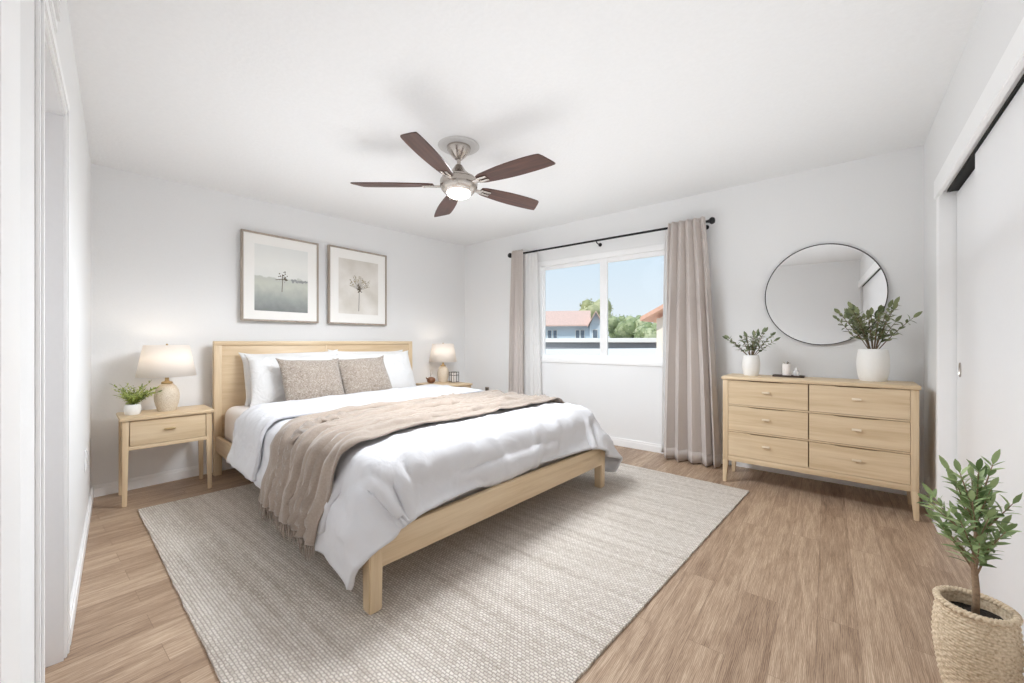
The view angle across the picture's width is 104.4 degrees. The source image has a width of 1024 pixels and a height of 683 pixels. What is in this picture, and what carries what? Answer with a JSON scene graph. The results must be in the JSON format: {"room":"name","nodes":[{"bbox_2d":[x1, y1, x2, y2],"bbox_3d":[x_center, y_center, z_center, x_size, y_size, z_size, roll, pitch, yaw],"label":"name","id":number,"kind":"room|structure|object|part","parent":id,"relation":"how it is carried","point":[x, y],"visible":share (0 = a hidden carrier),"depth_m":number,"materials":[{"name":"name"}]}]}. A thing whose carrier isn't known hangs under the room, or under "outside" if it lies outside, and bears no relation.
{"room":"bedroom","nodes":[
{"label":"bedroom","id":0,"kind":"room"},
{"bbox_2d":[20,0,90,682],"bbox_3d":[-1.310,-0.097,1.037,0.130,2.401,5.050,0,0,-45],"label":"wall","id":1,"kind":"structure","parent":0,"point":[80,161],"depth_m":1.29,"materials":[{"name":"paint"}]},
{"bbox_2d":[0,0,19,682],"bbox_3d":[-0.837,-0.095,0.619,0.072,2.399,0.170,0,0,-45],"label":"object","id":2,"kind":"structure","parent":1,"relation":"attached to","point":[9,9],"depth_m":0.63,"materials":[{"name":"paint"}]},
{"bbox_2d":[35,0,69,682],"bbox_3d":[-1.336,0.124,1.164,0.012,1.960,0.758,0,0,-45],"label":"trim","id":3,"kind":"structure","parent":1,"relation":"attached to","point":[44,27],"depth_m":0.93,"materials":[{"name":"paint"}]},
{"bbox_2d":[48,0,59,32],"bbox_3d":[-1.162,-1.004,0.994,0.019,0.245,0.400,0,0,-45],"label":"air vent","id":4,"kind":"object","parent":1,"relation":"in","point":[54,5],"visible":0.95,"depth_m":1.09,"materials":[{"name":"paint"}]},
{"bbox_2d":[53,0,59,21],"bbox_3d":[-1.159,-1.001,0.997,0.009,0.194,0.350,0,0,-45],"label":"grille","id":5,"kind":"object","parent":4,"relation":"attached to","point":[56,3],"depth_m":1.09,"materials":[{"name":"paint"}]},
{"bbox_2d":[45,36,63,667],"bbox_3d":[-1.384,0.154,1.119,0.121,1.900,0.630,0,0,-45],"label":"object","id":6,"kind":"structure","parent":1,"relation":"attached to","point":[54,114],"depth_m":1.36,"materials":[{"name":"paint"}]},
{"bbox_2d":[70,486,93,644],"bbox_3d":[-1.921,1.062,1.755,0.013,0.085,2.970,0,0,-45],"label":"baseboard","id":7,"kind":"structure","parent":1,"relation":"attached to","point":[79,567],"depth_m":1.83,"materials":[{"name":"paint"}]},
{"bbox_2d":[84,449,86,471],"bbox_3d":[-2.419,0.674,2.254,0.008,0.116,0.072,0,0,-45],"label":"wall outlet","id":8,"kind":"object","parent":1,"relation":"attached to","point":[85,452],"visible":1,"depth_m":2.23,"materials":[{"name":"paint"}]},
{"bbox_2d":[123,403,140,415],"bbox_3d":[-2.650,0.473,2.773,0.092,0.073,0.092,0,0,38],"label":"pot","id":9,"kind":"object","parent":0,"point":[133,408],"depth_m":2.74,"materials":[{"name":"white ceramic"}]},
{"bbox_2d":[91,164,464,485],"bbox_3d":[-1.876,-0.144,4.234,0.100,2.497,3.900,0,0,39],"label":"wall","id":10,"kind":"structure","parent":0,"point":[165,254],"depth_m":3.26,"materials":[{"name":"paint"}]},
{"bbox_2d":[93,460,232,497],"bbox_3d":[-1.820,1.062,4.214,0.013,0.085,3.660,0,0,39],"label":"baseboard","id":11,"kind":"structure","parent":10,"relation":"attached to","point":[172,475],"depth_m":3.06,"materials":[{"name":"paint"}]},
{"bbox_2d":[240,229,318,322],"bbox_3d":[-2.161,-0.584,3.734,0.029,0.800,0.674,0,0,38],"label":"framed picture","id":12,"kind":"object","parent":10,"relation":"attached to","point":[279,275],"visible":1,"depth_m":3.70,"materials":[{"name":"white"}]},
{"bbox_2d":[254,243,307,312],"bbox_3d":[-2.157,-0.580,3.732,0.001,0.600,0.466,0,0,38],"label":"print","id":13,"kind":"object","parent":12,"relation":"attached to","point":[280,271],"depth_m":3.72,"materials":[{"name":"grey paper"}]},
{"bbox_2d":[327,244,386,325],"bbox_3d":[-1.676,-0.590,4.346,0.029,0.812,0.686,0,0,38],"label":"framed picture","id":14,"kind":"object","parent":10,"relation":"attached to","point":[356,279],"visible":1,"depth_m":4.31,"materials":[{"name":"brown"}]},
{"bbox_2d":[339,257,377,314],"bbox_3d":[-1.672,-0.590,4.343,0.001,0.585,0.467,0,0,38],"label":"print","id":15,"kind":"object","parent":14,"relation":"attached to","point":[358,277],"depth_m":4.34,"materials":[{"name":"beige paper"}]},
{"bbox_2d":[67,0,984,245],"bbox_3d":[-0.174,-1.368,2.245,5.600,0.295,5.100,0,0,38],"label":"ceiling","id":16,"kind":"structure","parent":0,"point":[633,104],"depth_m":2.09,"materials":[{"name":"white paint"}]},
{"bbox_2d":[350,132,554,216],"bbox_3d":[-0.309,-1.137,2.667,1.318,0.349,1.314,0,0,38],"label":"ceiling fan","id":17,"kind":"object","parent":16,"relation":"hanging from","point":[457,183],"visible":1,"depth_m":2.58,"materials":[{"name":"paint"}]},
{"bbox_3d":[-0.791,-1.048,2.658,0.532,0.007,0.140,0,11,-1],"label":"blade","id":18,"kind":"part","parent":17,"relation":"part of","materials":[{"name":"brown wood"}]},
{"bbox_3d":[-0.465,-1.048,2.242,0.140,0.007,0.532,11,3,14],"label":"blade","id":19,"kind":"part","parent":17,"relation":"part of","materials":[{"name":"brown wood"}]},
{"bbox_3d":[-0.502,-1.048,3.071,0.140,0.007,0.532,-12,4,-19],"label":"blade","id":20,"kind":"part","parent":17,"relation":"part of","materials":[{"name":"brown wood"}]},
{"bbox_3d":[-0.357,-1.133,2.662,0.224,0.095,0.224,0,0,38],"label":"motor","id":21,"kind":"part","parent":17,"relation":"part of","materials":[{"name":"silver metal"}]},
{"bbox_3d":[-0.357,-1.306,2.662,0.276,0.012,0.276,0,0,38],"label":"ceiling plate","id":22,"kind":"part","parent":17,"relation":"part of","materials":[{"name":"paint"}]},
{"bbox_3d":[-0.357,-0.984,2.662,0.160,0.041,0.160,0,0,38],"label":"lamp shade","id":23,"kind":"part","parent":17,"relation":"part of","materials":[{"name":"white glass"}]},
{"bbox_3d":[-0.008,-1.048,2.921,0.532,0.007,0.140,0,-11,-37],"label":"blade","id":24,"kind":"part","parent":17,"relation":"part of","materials":[{"name":"brown wood"}]},
{"bbox_3d":[0.001,-1.048,2.417,0.532,0.007,0.140,0,-11,34],"label":"blade","id":25,"kind":"part","parent":17,"relation":"part of","materials":[{"name":"brown wood"}]},
{"bbox_2d":[45,445,1023,682],"bbox_3d":[-0.174,1.154,2.245,5.600,0.100,5.100,0,0,38],"label":"floor","id":26,"kind":"structure","parent":0,"point":[805,580],"depth_m":1.69,"materials":[{"name":"wood"}]},
{"bbox_2d":[116,404,213,507],"bbox_3d":[-2.539,0.807,2.919,0.350,0.594,0.509,0,0,42],"label":"nightstand","id":27,"kind":"object","parent":26,"relation":"on","point":[150,428],"visible":1,"depth_m":2.83,"materials":[{"name":"brown wood"}]},
{"bbox_3d":[-2.804,0.819,2.856,0.036,0.570,0.036,0,0,42],"label":"leg","id":28,"kind":"part","parent":27,"relation":"part of","materials":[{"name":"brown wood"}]},
{"bbox_3d":[-2.587,0.819,2.658,0.036,0.570,0.036,0,0,42],"label":"leg","id":29,"kind":"part","parent":27,"relation":"part of","materials":[{"name":"brown wood"}]},
{"bbox_2d":[113,381,161,415],"bbox_3d":[-2.638,0.390,2.756,0.281,0.240,0.236,0,0,3],"label":"potted fern","id":30,"kind":"object","parent":27,"relation":"on","point":[134,408],"visible":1,"depth_m":2.75,"materials":[{"name":"green plant"}]},
{"bbox_2d":[135,344,196,411],"bbox_3d":[-2.553,0.263,2.938,0.344,0.495,0.344,0,0,38],"label":"table lamp","id":31,"kind":"object","parent":27,"relation":"on","point":[166,361],"visible":1,"depth_m":2.86,"materials":[{"name":"beige ceramic"}]},
{"bbox_3d":[-2.553,0.141,2.938,0.344,0.228,0.344,0,0,38],"label":"lamp shade","id":32,"kind":"part","parent":31,"relation":"part of","materials":[{"name":"white fabric"}]},
{"bbox_3d":[-2.432,0.622,2.821,0.022,0.167,0.409,0,0,42],"label":"drawer","id":33,"kind":"part","parent":27,"relation":"part of","materials":[{"name":"brown wood"}]},
{"bbox_3d":[-2.501,0.819,3.188,0.036,0.570,0.036,0,0,42],"label":"leg","id":34,"kind":"part","parent":27,"relation":"part of","materials":[{"name":"brown wood"}]},
{"bbox_3d":[-2.284,0.819,2.990,0.036,0.570,0.036,0,0,42],"label":"leg","id":35,"kind":"part","parent":27,"relation":"part of","materials":[{"name":"brown wood"}]},
{"bbox_2d":[213,341,604,614],"bbox_3d":[-0.887,0.550,3.135,2.566,1.108,1.900,0,0,42],"label":"bed","id":36,"kind":"object","parent":26,"relation":"on","point":[229,390],"visible":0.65,"depth_m":2.54,"materials":[{"name":"brown wood"}]},
{"bbox_3d":[-2.437,0.568,3.284,0.056,1.072,0.055,0,0,42],"label":"headboard post","id":37,"kind":"part","parent":36,"relation":"part of","materials":[{"name":"brown wood"}]},
{"bbox_3d":[-1.494,0.844,2.440,2.480,0.130,0.030,0,0,42],"label":"rail","id":38,"kind":"part","parent":36,"relation":"part of","materials":[{"name":"brown wood"}]},
{"bbox_3d":[-1.822,0.015,3.972,0.056,0.038,1.900,0,0,42],"label":"headboard rail","id":39,"kind":"part","parent":36,"relation":"part of","materials":[{"name":"brown wood"}]},
{"bbox_3d":[-1.825,0.416,3.974,0.036,0.775,1.800,0,0,42],"label":"headboard panel","id":40,"kind":"part","parent":36,"relation":"part of","materials":[{"name":"brown wood"}]},
{"bbox_3d":[-0.567,0.935,1.616,0.064,0.312,0.062,0,0,42],"label":"leg","id":41,"kind":"part","parent":36,"relation":"part of","materials":[{"name":"brown wood"}]},
{"bbox_2d":[225,405,582,511],"bbox_3d":[-0.890,0.686,3.138,2.420,0.312,1.798,0,0,42],"label":"mattress","id":42,"kind":"object","parent":36,"relation":"on","point":[234,412],"visible":0.02,"depth_m":3.08,"materials":[{"name":"white fabric"}]},
{"bbox_2d":[238,349,337,405],"bbox_3d":[-1.976,0.316,3.620,0.212,0.476,0.854,0,0,43],"label":"bed pillow","id":43,"kind":"object","parent":42,"relation":"on","point":[244,359],"visible":0.07,"depth_m":3.35,"materials":[{"name":"fabric"}]},
{"bbox_2d":[244,354,342,407],"bbox_3d":[-1.859,0.329,3.542,0.864,0.447,0.265,0,0,-43],"label":"bed pillow","id":44,"kind":"object","parent":42,"relation":"on","point":[266,382],"visible":0.4,"depth_m":3.30,"materials":[{"name":"fabric"}]},
{"bbox_2d":[275,358,343,400],"bbox_3d":[-1.702,0.349,3.412,0.258,0.426,0.542,0,0,42],"label":"throw cushion","id":45,"kind":"object","parent":42,"relation":"on","point":[301,379],"visible":0.87,"depth_m":3.33,"materials":[{"name":"beige fabric"}]},
{"bbox_2d":[332,355,391,393],"bbox_3d":[-1.401,0.347,3.802,0.260,0.416,0.535,0,0,43],"label":"throw cushion","id":46,"kind":"object","parent":42,"relation":"on","point":[361,374],"visible":0.8,"depth_m":3.73,"materials":[{"name":"beige fabric"}]},
{"bbox_2d":[328,350,402,354],"bbox_3d":[-1.487,0.316,4.169,0.842,0.475,0.217,0,0,-44],"label":"bed pillow","id":47,"kind":"object","parent":42,"relation":"on","point":[335,352],"visible":0.06,"depth_m":4.12,"materials":[{"name":"fabric"}]},
{"bbox_2d":[336,350,415,387],"bbox_3d":[-1.361,0.326,4.104,0.257,0.455,0.844,0,0,36],"label":"bed pillow","id":48,"kind":"object","parent":42,"relation":"on","point":[397,364],"visible":0.41,"depth_m":4.18,"materials":[{"name":"fabric"}]},
{"bbox_2d":[226,384,622,589],"bbox_3d":[-0.602,0.741,2.895,2.087,0.595,2.168,0,0,38],"label":"duvet","id":49,"kind":"object","parent":42,"relation":"on","point":[381,485],"visible":0.72,"depth_m":2.06,"materials":[{"name":"white fabric"}]},
{"bbox_2d":[258,390,564,561],"bbox_3d":[-0.450,0.699,2.707,0.910,0.574,2.081,0,0,42],"label":"throw blanket","id":50,"kind":"object","parent":49,"relation":"on","point":[306,451],"visible":1,"depth_m":2.08,"materials":[{"name":"beige fabric"}]},
{"bbox_3d":[-1.207,0.568,4.659,0.056,1.072,0.055,0,0,42],"label":"headboard post","id":51,"kind":"part","parent":36,"relation":"part of","materials":[{"name":"brown wood"}]},
{"bbox_3d":[0.055,0.849,2.293,0.035,0.140,1.810,0,0,42],"label":"footboard","id":52,"kind":"part","parent":36,"relation":"part of","materials":[{"name":"brown wood"}]},
{"bbox_3d":[0.658,0.935,2.986,0.064,0.312,0.062,0,0,42],"label":"leg","id":53,"kind":"part","parent":36,"relation":"part of","materials":[{"name":"brown wood"}]},
{"bbox_2d":[138,463,748,682],"bbox_3d":[-0.349,1.098,2.750,2.872,0.010,3.050,0,0,42],"label":"area rug","id":54,"kind":"object","parent":26,"relation":"on","point":[535,590],"visible":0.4,"depth_m":1.79,"materials":[{"name":"fabric"}]},
{"bbox_2d":[416,381,472,387],"bbox_3d":[-0.832,0.807,4.846,0.520,0.594,0.479,0,0,41],"label":"nightstand","id":55,"kind":"object","parent":26,"relation":"on","point":[455,384],"visible":0.21,"depth_m":4.82,"materials":[{"name":"brown wood"}]},
{"bbox_2d":[426,370,434,382],"bbox_3d":[-0.993,0.427,4.867,0.106,0.165,0.118,0,0,0],"label":"bud vase","id":56,"kind":"object","parent":55,"relation":"on","point":[429,379],"visible":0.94,"depth_m":4.84,"materials":[{"name":"brown ceramic"}]},
{"bbox_2d":[429,343,456,381],"bbox_3d":[-0.870,0.263,5.012,0.344,0.495,0.344,0,0,38],"label":"table lamp","id":57,"kind":"object","parent":55,"relation":"on","point":[442,352],"visible":1,"depth_m":4.91,"materials":[{"name":"beige fabric"}]},
{"bbox_3d":[-0.870,0.141,5.012,0.344,0.228,0.344,0,0,38],"label":"lamp shade","id":58,"kind":"part","parent":57,"relation":"part of","materials":[{"name":"white fabric"}]},
{"bbox_2d":[450,372,458,381],"bbox_3d":[-0.729,0.443,4.989,0.090,0.134,0.090,0,0,38],"label":"candle lantern","id":59,"kind":"object","parent":55,"relation":"on","point":[453,374],"visible":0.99,"depth_m":4.96,"materials":[{"name":"brown metal"}]},
{"bbox_2d":[452,373,455,381],"bbox_3d":[-0.729,0.449,4.989,0.070,0.114,0.070,0,0,38],"label":"candle","id":60,"kind":"object","parent":59,"relation":"on","point":[453,374],"depth_m":4.96,"materials":[{"name":"wax"}]},
{"bbox_2d":[721,373,920,520],"bbox_3d":[2.187,0.688,2.911,1.106,0.832,0.365,0,0,40],"label":"dresser","id":61,"kind":"object","parent":26,"relation":"on","point":[853,430],"visible":1,"depth_m":2.72,"materials":[{"name":"brown wood"}]},
{"bbox_3d":[1.693,0.701,3.143,0.038,0.806,0.042,0,0,40],"label":"leg","id":62,"kind":"part","parent":61,"relation":"part of","materials":[{"name":"brown wood"}]},
{"bbox_3d":[1.888,0.701,3.372,0.038,0.806,0.042,0,0,40],"label":"leg","id":63,"kind":"part","parent":61,"relation":"part of","materials":[{"name":"brown wood"}]},
{"bbox_2d":[722,327,780,375],"bbox_3d":[1.900,0.078,3.175,0.399,0.388,0.271,0,0,38],"label":"potted plant","id":64,"kind":"object","parent":61,"relation":"on","point":[750,363],"visible":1,"depth_m":3.15,"materials":[{"name":"green plant"}]},
{"bbox_3d":[1.925,0.191,3.197,0.126,0.163,0.126,0,0,38],"label":"pot","id":65,"kind":"part","parent":64,"relation":"part of","materials":[{"name":"white ceramic"}]},
{"bbox_3d":[1.894,0.394,2.960,0.501,0.184,0.020,0,0,40],"label":"drawer","id":66,"kind":"part","parent":61,"relation":"part of","materials":[{"name":"brown wood"}]},
{"bbox_3d":[1.894,0.595,2.960,0.501,0.184,0.020,0,0,40],"label":"drawer","id":67,"kind":"part","parent":61,"relation":"part of","materials":[{"name":"brown wood"}]},
{"bbox_3d":[1.894,0.796,2.960,0.501,0.184,0.020,0,0,40],"label":"drawer","id":68,"kind":"part","parent":61,"relation":"part of","materials":[{"name":"brown wood"}]},
{"bbox_2d":[772,374,804,377],"bbox_3d":[2.125,0.265,3.051,0.200,0.014,0.090,0,0,40],"label":"tray","id":69,"kind":"object","parent":61,"relation":"on","point":[773,375],"visible":0.99,"depth_m":3.03,"materials":[{"name":"brown wood"}]},
{"bbox_2d":[782,361,790,375],"bbox_3d":[2.118,0.208,3.058,0.059,0.112,0.058,0,0,38],"label":"candle","id":70,"kind":"object","parent":69,"relation":"on","point":[786,368],"visible":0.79,"depth_m":3.04,"materials":[{"name":"wax"}]},
{"bbox_3d":[2.098,0.594,2.807,1.030,0.591,0.008,0,0,40],"label":"frame","id":71,"kind":"part","parent":61,"relation":"part of","materials":[{"name":"beige wood"}]},
{"bbox_3d":[2.091,0.494,2.798,1.022,0.011,0.023,0,0,40],"label":"drawer rail","id":72,"kind":"part","parent":61,"relation":"part of","materials":[{"name":"brown wood"}]},
{"bbox_3d":[2.091,0.696,2.798,1.022,0.011,0.023,0,0,40],"label":"drawer rail","id":73,"kind":"part","parent":61,"relation":"part of","materials":[{"name":"brown wood"}]},
{"bbox_3d":[2.090,0.911,2.797,1.030,0.041,0.022,0,0,40],"label":"rail","id":74,"kind":"part","parent":61,"relation":"part of","materials":[{"name":"brown wood"}]},
{"bbox_3d":[2.281,0.394,2.630,0.501,0.184,0.020,0,0,40],"label":"drawer","id":75,"kind":"part","parent":61,"relation":"part of","materials":[{"name":"brown wood"}]},
{"bbox_3d":[2.281,0.595,2.630,0.501,0.184,0.020,0,0,40],"label":"drawer","id":76,"kind":"part","parent":61,"relation":"part of","materials":[{"name":"brown wood"}]},
{"bbox_3d":[2.281,0.796,2.630,0.501,0.184,0.020,0,0,40],"label":"drawer","id":77,"kind":"part","parent":61,"relation":"part of","materials":[{"name":"brown wood"}]},
{"bbox_2d":[834,296,922,381],"bbox_3d":[2.506,-0.015,2.713,0.416,0.574,0.392,0,0,-37],"label":"potted plant","id":78,"kind":"object","parent":61,"relation":"on","point":[872,363],"visible":1,"depth_m":2.71,"materials":[{"name":"green plant"}]},
{"bbox_3d":[2.381,-0.053,2.751,0.174,0.276,0.140,0,0,38],"label":"stem","id":79,"kind":"part","parent":78,"relation":"part of","materials":[{"name":"green plant"}]},
{"bbox_3d":[2.432,-0.073,2.761,0.106,0.312,0.065,0,0,38],"label":"stem","id":80,"kind":"part","parent":78,"relation":"part of","materials":[{"name":"green plant"}]},
{"bbox_3d":[2.501,0.162,2.753,0.176,0.221,0.176,0,0,38],"label":"pot","id":81,"kind":"part","parent":78,"relation":"part of","materials":[{"name":"white ceramic"}]},
{"bbox_3d":[2.462,-0.056,2.683,0.006,0.279,0.142,0,0,29],"label":"stem","id":82,"kind":"part","parent":78,"relation":"part of","materials":[{"name":"green plant"}]},
{"bbox_3d":[2.499,-0.061,2.674,0.088,0.289,0.111,0,0,38],"label":"stem","id":83,"kind":"part","parent":78,"relation":"part of","materials":[{"name":"green plant"}]},
{"bbox_3d":[2.689,0.701,2.690,0.038,0.806,0.042,0,0,40],"label":"leg","id":84,"kind":"part","parent":61,"relation":"part of","materials":[{"name":"brown wood"}]},
{"bbox_3d":[2.494,0.701,2.461,0.038,0.806,0.042,0,0,40],"label":"leg","id":85,"kind":"part","parent":61,"relation":"part of","materials":[{"name":"brown wood"}]},
{"bbox_2d":[917,449,1023,682],"bbox_3d":[1.420,0.717,1.248,0.234,0.774,0.269,0,0,38],"label":"plant","id":86,"kind":"object","parent":26,"relation":"on","point":[977,637],"visible":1,"depth_m":1.21,"materials":[{"name":"green plant"}]},
{"bbox_2d":[465,145,923,485],"bbox_3d":[1.161,-0.158,4.250,4.800,2.524,0.100,0,0,38],"label":"wall","id":87,"kind":"structure","parent":0,"point":[874,205],"depth_m":3.48,"materials":[{"name":"paint"}]},
{"bbox_2d":[538,243,663,366],"bbox_3d":[1.006,-0.358,4.364,1.695,1.215,0.112,0,0,38],"label":"window","id":88,"kind":"structure","parent":87,"relation":"in","point":[604,258],"depth_m":4.34,"materials":[{"name":"paint"}]},
{"bbox_3d":[0.690,-0.361,4.613,0.800,1.110,0.025,0,0,38],"label":"sash","id":89,"kind":"part","parent":88,"relation":"part of","materials":[{"name":"paint"}]},
{"bbox_3d":[1.305,-0.361,4.105,0.815,1.110,0.028,0,0,38],"label":"sash","id":90,"kind":"part","parent":88,"relation":"part of","materials":[{"name":"paint"}]},
{"bbox_2d":[508,217,714,257],"bbox_3d":[0.904,-1.077,4.312,2.378,0.081,0.121,0,0,38],"label":"curtain rod","id":91,"kind":"object","parent":87,"relation":"attached to","point":[711,220],"visible":0.73,"depth_m":4.19,"materials":[{"name":"black metal"}]},
{"bbox_2d":[508,249,523,393],"bbox_3d":[0.057,-0.022,4.889,0.217,2.199,0.090,0,0,38],"label":"drape","id":92,"kind":"object","parent":91,"relation":"hanging from","point":[516,367],"visible":0.72,"depth_m":4.89,"materials":[{"name":"beige fabric"}]},
{"bbox_2d":[523,249,541,395],"bbox_3d":[0.246,-0.017,4.812,0.270,2.189,0.061,0,0,38],"label":"sheer curtain","id":93,"kind":"object","parent":91,"relation":"hanging from","point":[531,320],"visible":0.73,"depth_m":4.82,"materials":[{"name":"white fabric"}]},
{"bbox_2d":[661,229,667,452],"bbox_3d":[1.517,-0.009,3.812,0.161,2.174,0.063,0,0,38],"label":"sheer curtain","id":94,"kind":"object","parent":91,"relation":"hanging from","point":[666,231],"visible":0.27,"depth_m":3.85,"materials":[{"name":"white fabric"}]},
{"bbox_2d":[664,216,720,467],"bbox_3d":[1.618,-0.013,3.609,0.504,2.217,0.152,0,0,38],"label":"drape","id":95,"kind":"object","parent":91,"relation":"hanging from","point":[691,418],"visible":1,"depth_m":3.62,"materials":[{"name":"beige fabric"}]},
{"bbox_2d":[610,436,921,497],"bbox_3d":[1.114,1.062,4.215,4.570,0.085,0.013,0,0,38],"label":"baseboard","id":96,"kind":"structure","parent":87,"relation":"attached to","point":[640,445],"depth_m":3.35,"materials":[{"name":"paint"}]},
{"bbox_2d":[765,243,888,344],"bbox_3d":[2.454,-0.371,3.143,0.766,0.800,0.021,0,0,38],"label":"round mirror","id":97,"kind":"object","parent":87,"relation":"attached to","point":[802,294],"visible":0.91,"depth_m":3.13,"materials":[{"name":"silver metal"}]},
{"bbox_2d":[924,0,1023,505],"bbox_3d":[1.395,-0.158,0.936,0.100,2.523,5.000,0,0,40],"label":"wall","id":98,"kind":"structure","parent":0,"point":[997,21],"depth_m":2.09,"materials":[{"name":"paint"}]},
{"bbox_2d":[921,486,935,527],"bbox_3d":[2.700,1.062,2.570,0.013,0.085,0.620,0,0,40],"label":"baseboard","id":99,"kind":"structure","parent":98,"relation":"attached to","point":[923,491],"depth_m":2.65,"materials":[{"name":"paint"}]},
{"bbox_2d":[936,191,957,537],"bbox_3d":[2.520,0.123,2.264,0.134,1.962,0.064,0,0,38],"label":"trim","id":100,"kind":"structure","parent":98,"relation":"attached to","point":[946,204],"depth_m":2.26,"materials":[{"name":"paint"}]},
{"bbox_2d":[957,169,974,553],"bbox_3d":[2.087,0.128,1.726,0.034,1.928,1.300,0,0,40],"label":"door","id":101,"kind":"structure","parent":98,"relation":"in","point":[966,194],"depth_m":2.07,"materials":[{"name":"paint"}]},
{"bbox_3d":[2.434,0.154,2.154,0.012,0.078,0.030,0,0,38],"label":"finger pull","id":102,"kind":"part","parent":101,"relation":"part of","materials":[{"name":"silver metal"}]},
{"bbox_2d":[934,17,1023,199],"bbox_3d":[1.312,-0.894,0.932,0.022,0.117,3.685,0,0,40],"label":"trim","id":103,"kind":"structure","parent":98,"relation":"attached to","point":[1011,63],"depth_m":1.47,"materials":[{"name":"paint"}]},
{"bbox_2d":[947,74,1023,191],"bbox_3d":[1.371,-0.852,0.892,0.080,0.012,3.500,0,0,40],"label":"trim","id":104,"kind":"structure","parent":98,"relation":"attached to","point":[968,167],"depth_m":1.83,"materials":[{"name":"black metal"}]},
{"bbox_2d":[975,83,1023,675],"bbox_3d":[1.175,0.124,0.691,0.028,1.936,2.840,0,0,40],"label":"door","id":105,"kind":"structure","parent":98,"relation":"in","point":[999,161],"depth_m":1.47,"materials":[{"name":"paint"}]},
{"bbox_2d":[931,585,1023,682],"bbox_3d":[1.439,0.956,1.234,0.190,0.295,0.190,0,0,38],"label":"basket","id":106,"kind":"object","parent":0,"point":[975,640],"depth_m":1.19,"materials":[{"name":"beige wicker"}]},
{"label":"outside","id":107,"kind":"structure","parent":0,"visible":0},
{"bbox_3d":[19.642,4.154,47.346,100.000,0.100,89.400,0,0,38],"label":"ground","id":108,"kind":"structure","parent":107,"visible":0},
{"bbox_2d":[546,311,599,337],"bbox_3d":[1.964,0.304,35.044,11.928,7.600,4.500,0,0,10],"label":"house","id":109,"kind":"structure","parent":108,"relation":"on","point":[559,324],"depth_m":33.70,"materials":[{"name":"paint"}]},
{"bbox_3d":[3.675,-0.621,33.901,0.286,0.650,0.030,0,0,10],"label":"pane","id":110,"kind":"part","parent":109,"relation":"part of","materials":[{"name":"glass"}]},
{"bbox_3d":[6.758,-0.621,32.317,0.336,0.650,0.030,0,0,10],"label":"pane","id":111,"kind":"part","parent":109,"relation":"part of","materials":[{"name":"blue glass"}]},
{"bbox_2d":[578,298,612,318],"bbox_3d":[9.716,-0.550,46.034,4.063,9.322,5.048,0,0,-23],"label":"tree","id":112,"kind":"object","parent":108,"relation":"on","point":[587,305],"visible":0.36,"depth_m":44.43,"materials":[{"name":"green plant"}]},
{"bbox_2d":[546,348,656,356],"bbox_3d":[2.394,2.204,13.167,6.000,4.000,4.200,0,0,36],"label":"fence","id":113,"kind":"structure","parent":108,"relation":"on","point":[646,352],"depth_m":13.40,"materials":[{"name":"white"}]},
{"bbox_2d":[546,338,656,348],"bbox_3d":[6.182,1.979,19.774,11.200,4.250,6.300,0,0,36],"label":"fence","id":114,"kind":"structure","parent":108,"relation":"on","point":[551,343],"depth_m":17.89,"materials":[{"name":"white"}]},
{"bbox_2d":[608,314,632,337],"bbox_3d":[10.537,0.754,38.272,3.507,6.719,3.533,0,0,38],"label":"tree","id":115,"kind":"object","parent":108,"relation":"on","point":[613,321],"visible":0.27,"depth_m":37.42,"materials":[{"name":"green plant"}]},
{"bbox_2d":[616,315,646,337],"bbox_3d":[10.713,0.887,34.686,3.106,6.454,3.360,0,0,21],"label":"tree","id":116,"kind":"object","parent":108,"relation":"on","point":[626,328],"visible":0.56,"depth_m":33.75,"materials":[{"name":"green plant"}]},
{"bbox_2d":[633,322,656,337],"bbox_3d":[10.820,1.188,30.627,2.355,5.852,3.412,0,0,-21],"label":"tree","id":117,"kind":"object","parent":108,"relation":"on","point":[647,330],"visible":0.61,"depth_m":30.39,"materials":[{"name":"green plant"}]},
{"bbox_2d":[640,304,662,356],"bbox_3d":[8.057,0.869,11.480,6.300,6.470,6.800,0,0,38],"label":"house","id":118,"kind":"structure","parent":108,"relation":"on","point":[656,315],"depth_m":10.83,"materials":[{"name":"beige paint"}]}
]}

